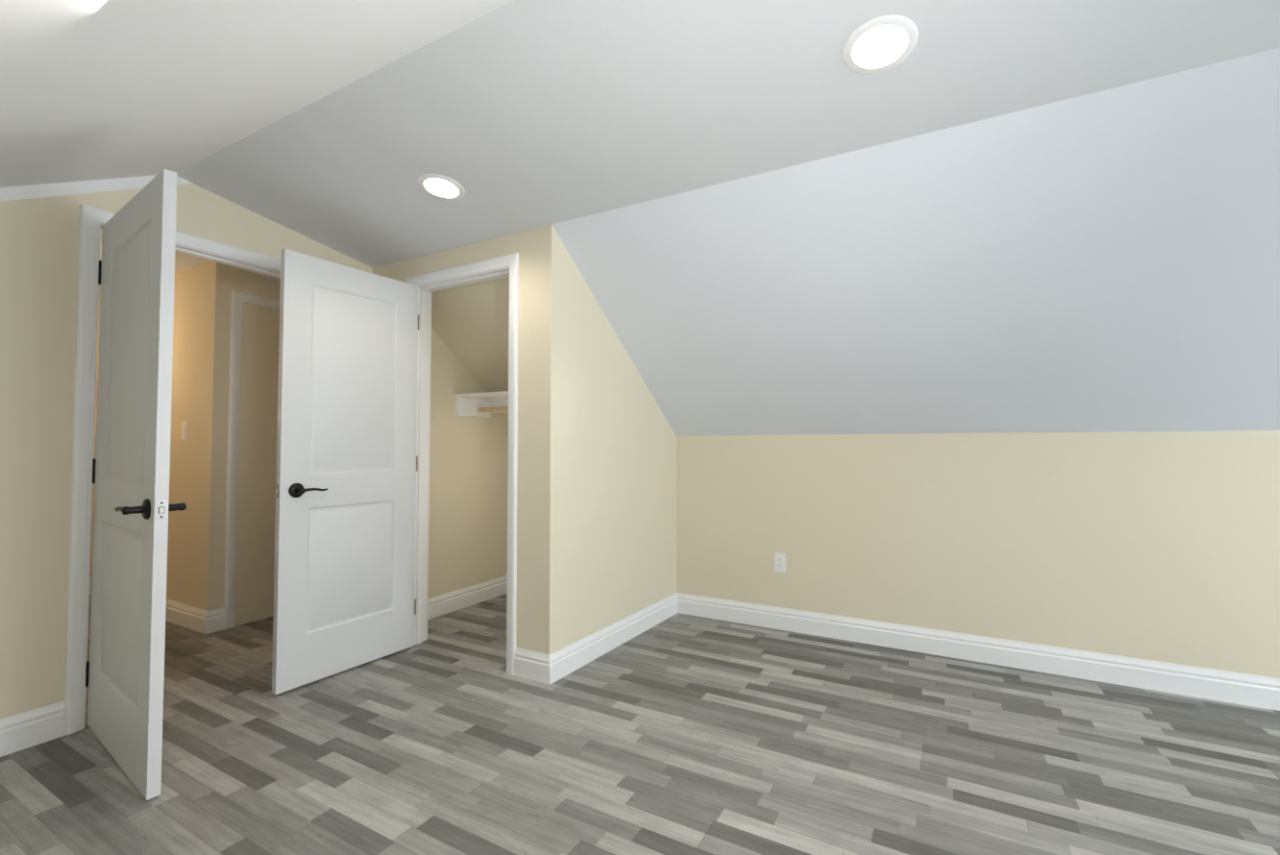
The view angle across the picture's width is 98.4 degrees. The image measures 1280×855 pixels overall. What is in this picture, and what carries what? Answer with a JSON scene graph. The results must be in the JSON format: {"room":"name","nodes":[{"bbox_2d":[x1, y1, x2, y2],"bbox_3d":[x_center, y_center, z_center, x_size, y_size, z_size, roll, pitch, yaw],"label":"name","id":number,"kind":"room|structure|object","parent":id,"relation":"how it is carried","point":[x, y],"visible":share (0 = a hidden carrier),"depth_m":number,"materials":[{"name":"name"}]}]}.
{"room":"empty attic bedroom","nodes":[
{"label":"empty attic bedroom","id":0,"kind":"room"},
{"bbox_2d":[90,261,244,618],"bbox_3d":[-4.074,-0.114,4.239,3.445,2.750,0.115,-1,-2,29],"label":"wall","id":1,"kind":"structure","parent":0,"point":[196,536],"depth_m":3.43,"materials":[{"name":"beige paint"}]},
{"bbox_2d":[89,576,219,634],"bbox_3d":[-4.044,1.193,4.117,3.345,0.131,0.035,-1,-2,29],"label":"baseboard","id":2,"kind":"structure","parent":1,"relation":"attached to","point":[192,618],"depth_m":3.38,"materials":[{"name":"white wood"}]},
{"bbox_2d":[180,420,187,440],"bbox_3d":[-2.904,0.018,3.513,0.070,0.116,0.010,-1,-2,29],"label":"light switch","id":3,"kind":"object","parent":1,"relation":"attached to","point":[184,432],"visible":1,"depth_m":3.51,"materials":[{"name":"white plastic"}]},
{"bbox_2d":[0,183,372,719],"bbox_3d":[-2.119,-0.168,2.536,0.115,2.750,5.050,-1,-2,29],"label":"wall","id":4,"kind":"structure","parent":0,"point":[39,240],"depth_m":2.11,"materials":[{"name":"beige paint"}]},
{"bbox_2d":[0,700,65,757],"bbox_3d":[-2.682,1.105,1.346,0.015,0.131,1.834,-1,-2,29],"label":"baseboard","id":5,"kind":"structure","parent":4,"relation":"attached to","point":[29,729],"depth_m":2.07,"materials":[{"name":"white wood"}]},
{"bbox_2d":[0,175,192,201],"bbox_3d":[-2.604,-0.566,1.551,0.005,1.205,2.236,-1,-2,29],"label":"trim","id":6,"kind":"structure","parent":4,"relation":"attached to","point":[12,193],"depth_m":2.20,"materials":[{"name":"white wood"}]},
{"bbox_2d":[85,169,186,800],"bbox_3d":[-1.868,0.172,2.015,0.822,2.014,0.168,-1,-2,36],"label":"entry door","id":7,"kind":"structure","parent":4,"relation":"in","point":[125,664],"depth_m":1.91,"materials":[{"name":"white wood"}]},
{"bbox_2d":[64,203,280,735],"bbox_3d":[-2.067,0.164,2.619,0.149,2.092,0.937,-1,-2,29],"label":"door frame","id":8,"kind":"structure","parent":4,"relation":"attached to","point":[93,221],"depth_m":2.22,"materials":[{"name":"white wood"}]},
{"bbox_2d":[0,0,513,187],"bbox_3d":[-1.558,-0.722,0.867,11.130,1.495,2.276,-1,-2,29],"label":"ceiling","id":9,"kind":"structure","parent":0,"point":[96,89],"depth_m":1.47,"materials":[{"name":"white paint"}]},
{"bbox_2d":[235,270,280,625],"bbox_3d":[-2.267,-0.119,4.064,0.115,2.750,1.300,-1,-2,29],"label":"wall","id":10,"kind":"structure","parent":0,"point":[259,324],"depth_m":3.57,"materials":[{"name":"beige paint"}]},
{"bbox_2d":[372,224,551,655],"bbox_3d":[-0.997,-0.152,3.040,1.360,2.750,0.115,-1,-2,29],"label":"wall","id":11,"kind":"structure","parent":0,"point":[532,248],"depth_m":2.71,"materials":[{"name":"beige paint"}]},
{"bbox_2d":[271,248,418,694],"bbox_3d":[-1.456,0.197,2.806,0.168,2.014,0.722,-1,-2,31],"label":"closet door","id":12,"kind":"structure","parent":11,"relation":"in","point":[345,510],"depth_m":2.74,"materials":[{"name":"white wood"}]},
{"bbox_2d":[405,252,518,675],"bbox_3d":[-0.947,0.176,3.002,0.836,2.092,0.149,-1,-2,29],"label":"door frame","id":13,"kind":"structure","parent":11,"relation":"attached to","point":[504,266],"depth_m":3.05,"materials":[{"name":"white wood"}]},
{"bbox_2d":[414,314,418,615],"bbox_3d":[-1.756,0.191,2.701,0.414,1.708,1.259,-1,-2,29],"label":"door hinges","id":14,"kind":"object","parent":13,"relation":"attached to","point":[416,470],"depth_m":3.15,"materials":[{"name":"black metal"}]},
{"bbox_2d":[427,327,508,598],"bbox_3d":[-1.235,-0.123,3.941,0.071,2.750,1.233,-1,-2,29],"label":"wall","id":15,"kind":"structure","parent":0,"point":[468,509],"depth_m":3.85,"materials":[{"name":"beige paint"}]},
{"bbox_2d":[427,575,506,619],"bbox_3d":[-1.218,1.184,3.839,0.015,0.131,1.142,-1,-2,29],"label":"baseboard","id":16,"kind":"structure","parent":15,"relation":"attached to","point":[445,603],"depth_m":3.84,"materials":[{"name":"white wood"}]},
{"bbox_2d":[453,391,508,418],"bbox_3d":[-0.671,-0.160,3.647,1.202,0.144,0.335,-1,-2,29],"label":"shelf","id":17,"kind":"object","parent":15,"relation":"attached to","point":[480,405],"visible":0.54,"depth_m":3.87,"materials":[{"name":"white wood"}]},
{"bbox_2d":[549,224,676,654],"bbox_3d":[-0.129,-0.145,3.263,0.170,2.750,1.347,-1,-2,29],"label":"wall","id":18,"kind":"structure","parent":0,"point":[613,511],"depth_m":2.99,"materials":[{"name":"beige paint"}]},
{"bbox_2d":[538,652,541,675],"bbox_3d":[-0.178,1.166,3.263,0.065,0.131,1.142,-1,-2,29],"label":"baseboard","id":19,"kind":"structure","parent":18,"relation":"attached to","point":[539,654],"depth_m":2.63,"materials":[{"name":"white wood"}]},
{"bbox_2d":[541,592,680,685],"bbox_3d":[-0.098,1.162,3.145,0.069,0.131,1.272,-1,-2,29],"label":"baseboard","id":20,"kind":"structure","parent":18,"relation":"attached to","point":[555,666],"depth_m":2.99,"materials":[{"name":"white wood"}]},
{"bbox_2d":[0,593,1279,854],"bbox_3d":[-0.976,1.247,1.857,11.500,0.120,5.050,-1,-2,29],"label":"floor","id":21,"kind":"structure","parent":0,"point":[682,734],"depth_m":1.97,"materials":[{"name":"laminate"}]},
{"bbox_2d":[98,0,1279,296],"bbox_3d":[-0.766,-1.212,2.313,11.130,0.424,0.992,-1,-2,29],"label":"ceiling","id":22,"kind":"structure","parent":0,"point":[516,115],"depth_m":1.83,"materials":[{"name":"white paint"}]},
{"bbox_2d":[418,173,465,200],"bbox_3d":[-0.875,-1.058,2.435,0.198,0.008,0.198,-1,-10,29],"label":"recessed light","id":23,"kind":"object","parent":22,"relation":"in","point":[441,186],"visible":1,"depth_m":2.42,"materials":[{"name":"white plastic"}]},
{"bbox_2d":[842,15,918,73],"bbox_3d":[0.682,-1.085,1.573,0.198,0.008,0.198,-1,-10,29],"label":"recessed light","id":24,"kind":"object","parent":22,"relation":"in","point":[883,43],"visible":1,"depth_m":1.56,"materials":[{"name":"white plastic"}]},
{"bbox_2d":[431,48,1279,436],"bbox_3d":[-0.184,-0.557,3.344,11.130,1.380,1.412,-1,-2,29],"label":"ceiling","id":25,"kind":"structure","parent":0,"point":[1104,261],"depth_m":2.31,"materials":[{"name":"white paint"}]},
{"bbox_2d":[675,430,1279,678],"bbox_3d":[1.968,0.423,2.862,6.930,1.590,0.115,-1,-2,29],"label":"wall","id":26,"kind":"structure","parent":0,"point":[1160,546],"depth_m":2.83,"materials":[{"name":"beige paint"}]},
{"bbox_2d":[774,552,786,572],"bbox_3d":[0.860,0.830,3.393,0.070,0.115,0.007,-1,-2,29],"label":"electrical outlet plate","id":27,"kind":"object","parent":26,"relation":"attached to","point":[780,562],"visible":1,"depth_m":3.39,"materials":[{"name":"white plastic"}]},
{"bbox_2d":[680,592,1279,711],"bbox_3d":[2.555,1.139,2.438,5.285,0.131,0.015,-1,-2,29],"label":"baseboard","id":28,"kind":"structure","parent":26,"relation":"attached to","point":[1243,689],"depth_m":2.80,"materials":[{"name":"white wood"}]}
]}

